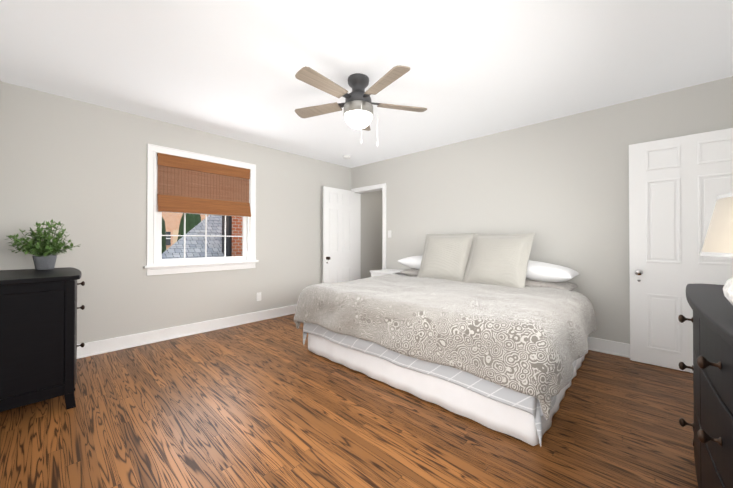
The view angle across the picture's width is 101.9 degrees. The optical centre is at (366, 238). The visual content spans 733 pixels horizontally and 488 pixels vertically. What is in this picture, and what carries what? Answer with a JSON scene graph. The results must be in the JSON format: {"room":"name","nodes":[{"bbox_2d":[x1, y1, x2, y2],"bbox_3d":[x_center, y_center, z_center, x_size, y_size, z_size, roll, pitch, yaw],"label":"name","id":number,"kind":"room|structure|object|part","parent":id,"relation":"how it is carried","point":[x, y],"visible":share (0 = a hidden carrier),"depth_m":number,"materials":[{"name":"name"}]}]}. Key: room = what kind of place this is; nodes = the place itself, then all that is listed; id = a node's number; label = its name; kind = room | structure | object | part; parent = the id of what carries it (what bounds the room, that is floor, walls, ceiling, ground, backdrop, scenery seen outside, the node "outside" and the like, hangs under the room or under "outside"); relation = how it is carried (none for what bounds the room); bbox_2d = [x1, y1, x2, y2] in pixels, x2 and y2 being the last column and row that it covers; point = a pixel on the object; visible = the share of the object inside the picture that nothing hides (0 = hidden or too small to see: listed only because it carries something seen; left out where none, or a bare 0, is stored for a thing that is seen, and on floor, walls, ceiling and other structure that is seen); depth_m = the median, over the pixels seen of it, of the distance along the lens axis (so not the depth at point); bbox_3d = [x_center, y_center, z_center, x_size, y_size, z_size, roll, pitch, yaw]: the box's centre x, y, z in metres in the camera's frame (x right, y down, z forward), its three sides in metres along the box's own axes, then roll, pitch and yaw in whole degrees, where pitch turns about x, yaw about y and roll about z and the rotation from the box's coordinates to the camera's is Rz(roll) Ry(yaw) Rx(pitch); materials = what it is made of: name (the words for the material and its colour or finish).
{"room":"bedroom","nodes":[
{"label":"bedroom","id":0,"kind":"room"},
{"bbox_2d":[0,81,381,343],"bbox_3d":[-1.181,-0.076,4.605,0.150,2.450,5.680,0,-1,43],"label":"wall","id":1,"kind":"structure","parent":0,"point":[77,169],"depth_m":3.10,"materials":[{"name":"grey paint"}]},
{"bbox_2d":[77,304,296,358],"bbox_3d":[-1.652,1.079,3.962,0.028,0.130,4.050,0,-1,43],"label":"baseboard","id":2,"kind":"structure","parent":1,"relation":"attached to","point":[160,335],"depth_m":3.39,"materials":[{"name":"white paint"}]},
{"bbox_2d":[146,144,255,265],"bbox_3d":[-2.012,-0.352,3.714,0.198,1.338,1.226,0,-1,43],"label":"window","id":3,"kind":"structure","parent":1,"relation":"in","point":[172,181],"depth_m":3.55,"materials":[{"name":"white wood"}]},
{"bbox_3d":[-2.013,-0.313,3.715,0.075,1.220,1.018,0,-1,43],"label":"window sash","id":4,"kind":"part","parent":3,"relation":"part of","materials":[{"name":"white wood"}]},
{"bbox_2d":[157,153,249,178],"bbox_3d":[-1.951,-0.872,3.662,0.040,0.135,1.046,0,-1,43],"label":"shade valance","id":5,"kind":"object","parent":3,"relation":"attached to","point":[167,160],"visible":0.98,"depth_m":3.59,"materials":[{"name":"brown wood"}]},
{"bbox_2d":[157,194,250,216],"bbox_3d":[-1.927,-0.389,3.635,0.056,0.190,1.046,0,-1,43],"label":"fold","id":6,"kind":"object","parent":3,"relation":"hanging from","point":[170,203],"visible":0.88,"depth_m":3.57,"materials":[{"name":"brown wood"}]},
{"bbox_2d":[144,260,258,275],"bbox_3d":[-1.964,0.351,3.664,0.130,0.110,1.276,0,-1,43],"label":"window sill","id":7,"kind":"structure","parent":1,"relation":"attached to","point":[162,269],"depth_m":3.55,"materials":[{"name":"white paint"}]},
{"bbox_2d":[256,292,260,300],"bbox_3d":[-1.499,0.813,4.143,0.009,0.115,0.070,0,-1,43],"label":"electrical outlet plate","id":8,"kind":"object","parent":1,"relation":"attached to","point":[258,296],"visible":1,"depth_m":4.13,"materials":[{"name":"white plastic"}]},
{"bbox_2d":[0,314,697,487],"bbox_3d":[0.501,1.196,2.917,4.900,0.120,5.830,0,-1,43],"label":"floor","id":9,"kind":"structure","parent":0,"point":[272,403],"depth_m":1.75,"materials":[{"name":"brown wood"}]},
{"bbox_2d":[0,267,84,411],"bbox_3d":[-2.385,0.690,2.180,0.944,0.880,0.463,0,-1,43],"label":"dresser","id":10,"kind":"object","parent":9,"relation":"on","point":[38,335],"visible":1,"depth_m":1.88,"materials":[{"name":"black wood"}]},
{"bbox_2d":[5,219,80,269],"bbox_3d":[-2.599,0.045,2.404,0.432,0.410,0.426,0,-1,43],"label":"plant","id":11,"kind":"object","parent":10,"relation":"on","point":[40,249],"visible":1,"depth_m":2.36,"materials":[{"name":"green plant"}]},
{"bbox_3d":[-2.595,0.194,2.399,0.136,0.114,0.136,0,-1,43],"label":"pot","id":12,"kind":"part","parent":11,"relation":"part of","materials":[{"name":"grey ceramic"}]},
{"bbox_3d":[-2.275,0.651,2.297,0.847,0.725,0.047,0,-1,43],"label":"drawer","id":13,"kind":"part","parent":10,"relation":"part of","materials":[{"name":"black wood"}]},
{"bbox_3d":[-2.243,0.597,2.332,0.038,0.520,0.048,0,-1,43],"label":"knob","id":14,"kind":"part","parent":10,"relation":"part of","materials":[{"name":"brown metal"}]},
{"bbox_2d":[370,269,406,276],"bbox_3d":[0.358,0.818,4.508,0.444,0.660,0.448,0,-1,43],"label":"nightstand","id":15,"kind":"object","parent":9,"relation":"on","point":[380,272],"visible":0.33,"depth_m":4.41,"materials":[{"name":"white paint"}]},
{"bbox_2d":[294,233,596,446],"bbox_3d":[0.781,0.533,2.966,2.335,1.206,2.113,0,-1,43],"label":"bed","id":16,"kind":"object","parent":9,"relation":"on","point":[492,332],"visible":1,"depth_m":2.13,"materials":[{"name":"fabric"}]},
{"bbox_2d":[398,255,422,268],"bbox_3d":[0.904,0.336,3.917,0.918,0.210,0.520,0,-1,43],"label":"pillow","id":17,"kind":"object","parent":16,"relation":"on","point":[414,262],"depth_m":3.91,"materials":[{"name":"fabric"}]},
{"bbox_2d":[294,274,596,419],"bbox_3d":[0.610,0.703,2.783,2.348,0.485,1.624,0,-1,43],"label":"duvet","id":18,"kind":"object","parent":16,"relation":"on","point":[516,346],"depth_m":2.01,"materials":[{"name":"beige fabric"}]},
{"bbox_2d":[303,323,587,446],"bbox_3d":[0.691,0.828,2.870,2.173,0.570,1.675,0,-1,43],"label":"bed skirt","id":19,"kind":"object","parent":16,"relation":"on","point":[521,416],"depth_m":1.91,"materials":[{"name":"white fabric"}]},
{"bbox_2d":[526,260,579,281],"bbox_3d":[1.703,0.333,3.168,0.918,0.212,0.520,0,-1,43],"label":"pillow","id":20,"kind":"object","parent":16,"relation":"on","point":[537,271],"depth_m":2.88,"materials":[{"name":"fabric"}]},
{"bbox_2d":[678,283,732,487],"bbox_3d":[1.438,0.680,0.975,0.532,0.880,1.474,0,-1,43],"label":"dresser","id":21,"kind":"object","parent":9,"relation":"on","point":[711,306],"visible":1,"depth_m":0.96,"materials":[{"name":"black wood"}]},
{"bbox_3d":[1.261,0.621,1.141,0.048,0.524,0.729,0,-1,43],"label":"knob","id":22,"kind":"part","parent":21,"relation":"part of","materials":[{"name":"brown metal"}]},
{"bbox_2d":[700,193,732,304],"bbox_3d":[1.221,0.051,0.820,0.402,0.375,0.402,0,-1,43],"label":"lamp","id":23,"kind":"object","parent":21,"relation":"on","point":[718,241],"visible":1,"depth_m":0.88,"materials":[{"name":"fabric"}]},
{"bbox_3d":[1.221,-0.040,0.820,0.402,0.187,0.402,0,-1,43],"label":"shade trim","id":24,"kind":"part","parent":23,"relation":"part of","materials":[{"name":"fabric"}]},
{"bbox_3d":[1.221,-0.040,0.820,0.400,0.187,0.400,0,-1,43],"label":"lamp shade","id":25,"kind":"part","parent":23,"relation":"part of","materials":[{"name":"fabric"}]},
{"bbox_2d":[0,0,732,167],"bbox_3d":[0.006,-1.378,2.408,4.900,0.120,4.380,0,-1,43],"label":"ceiling","id":26,"kind":"structure","parent":0,"point":[232,68],"depth_m":2.19,"materials":[{"name":"white paint"}]},
{"bbox_2d":[295,65,426,145],"bbox_3d":[-0.087,-1.023,2.427,1.161,0.590,1.128,0,-1,43],"label":"fan","id":27,"kind":"object","parent":26,"relation":"hanging from","point":[358,104],"visible":1,"depth_m":2.36,"materials":[{"name":"brown wood"}]},
{"bbox_3d":[-0.067,-0.964,2.459,0.234,0.105,0.234,0,-1,43],"label":"globe","id":28,"kind":"part","parent":27,"relation":"part of","materials":[{"name":"white glass"}]},
{"bbox_2d":[351,76,732,343],"bbox_3d":[1.452,-0.081,3.941,4.600,2.450,0.150,0,-1,43],"label":"wall","id":29,"kind":"structure","parent":0,"point":[559,187],"depth_m":3.24,"materials":[{"name":"grey paint"}]},
{"bbox_2d":[323,186,353,282],"bbox_3d":[-0.468,0.147,5.125,0.053,2.000,0.700,0,-1,43],"label":"door","id":30,"kind":"structure","parent":29,"relation":"in","point":[338,228],"depth_m":5.09,"materials":[{"name":"white paint"}]},
{"bbox_2d":[351,183,385,279],"bbox_3d":[0.079,0.124,5.220,0.815,2.060,0.178,0,-1,43],"label":"door frame","id":31,"kind":"structure","parent":29,"relation":"attached to","point":[357,227],"depth_m":5.40,"materials":[{"name":"white paint"}]},
{"bbox_2d":[588,337,629,357],"bbox_3d":[1.683,1.076,3.594,3.740,0.130,0.028,0,-1,43],"label":"baseboard","id":32,"kind":"structure","parent":29,"relation":"attached to","point":[595,344],"depth_m":2.93,"materials":[{"name":"white paint"}]},
{"bbox_3d":[1.790,-0.106,0.829,0.150,2.450,4.230,0,-1,43],"label":"wall","id":33,"kind":"structure","parent":0,"visible":0},
{"bbox_2d":[629,128,732,372],"bbox_3d":[2.732,0.127,2.516,0.760,2.000,0.053,0,-1,43],"label":"door leaf","id":34,"kind":"structure","parent":33,"relation":"in","point":[678,185],"depth_m":2.57,"materials":[{"name":"white paint"}]},
{"bbox_2d":[635,269,642,281],"bbox_3d":[2.503,0.338,2.730,0.056,0.115,0.161,0,-1,43],"label":"door knob","id":35,"kind":"object","parent":34,"relation":"attached to","point":[638,272],"depth_m":2.68,"materials":[{"name":"silver metal"}]},
{"label":"outside","id":36,"kind":"structure","parent":0,"visible":0},
{"bbox_3d":[-10.773,4.240,13.091,25.000,0.050,35.000,0,-1,43],"label":"lawn","id":37,"kind":"structure","parent":36,"visible":0},
{"bbox_2d":[162,217,165,252],"bbox_3d":[-6.903,1.285,9.209,1.319,6.017,1.369,0,-1,43],"label":"hedge","id":38,"kind":"object","parent":37,"relation":"on","point":[163,237],"depth_m":9.28,"materials":[{"name":"green plant"}]},
{"bbox_2d":[166,230,178,249],"bbox_3d":[-15.859,1.857,17.189,4.000,4.780,28.000,0,-1,43],"label":"building","id":39,"kind":"structure","parent":37,"relation":"on","point":[175,232],"depth_m":18.51,"materials":[{"name":"beige paint"}]},
{"bbox_2d":[162,212,208,246],"bbox_3d":[-15.833,-3.613,17.208,4.070,8.280,28.000,0,-1,43],"label":"building","id":40,"kind":"structure","parent":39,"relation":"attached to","point":[172,221],"depth_m":18.36,"materials":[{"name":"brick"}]},
{"bbox_2d":[166,232,170,244],"bbox_3d":[-12.211,0.004,18.048,0.030,0.820,0.540,0,-1,43],"label":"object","id":41,"kind":"structure","parent":40,"relation":"attached to","point":[168,241],"depth_m":18.15,"materials":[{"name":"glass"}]},
{"bbox_2d":[177,213,200,240],"bbox_3d":[-8.126,1.424,13.771,1.268,5.885,1.281,0,-1,43],"label":"hedge","id":42,"kind":"object","parent":37,"relation":"on","point":[193,221],"visible":0.23,"depth_m":13.43,"materials":[{"name":"green plant"}]},
{"bbox_2d":[232,216,242,255],"bbox_3d":[-2.102,0.564,6.580,0.300,7.200,1.890,0,-1,43],"label":"chimney","id":43,"kind":"object","parent":37,"relation":"on","point":[237,222],"depth_m":5.88,"materials":[{"name":"brick"}]},
{"bbox_2d":[222,216,231,256],"bbox_3d":[-2.732,-1.042,5.744,0.560,4.000,0.210,0,-1,43],"label":"flashing","id":44,"kind":"object","parent":43,"relation":"attached to","point":[228,233],"depth_m":5.77,"materials":[{"name":"metal"}]},
{"bbox_3d":[-1.244,2.578,8.357,2.600,3.200,3.900,0,-1,43],"label":"wing","id":45,"kind":"object","parent":37,"relation":"on","visible":0},
{"bbox_2d":[162,215,223,258],"bbox_3d":[-2.178,0.335,6.646,3.600,2.580,7.700,0,-1,43],"label":"roof","id":46,"kind":"object","parent":45,"relation":"on","point":[194,246],"visible":0.04,"depth_m":5.89,"materials":[{"name":"grey stone"}]}
]}

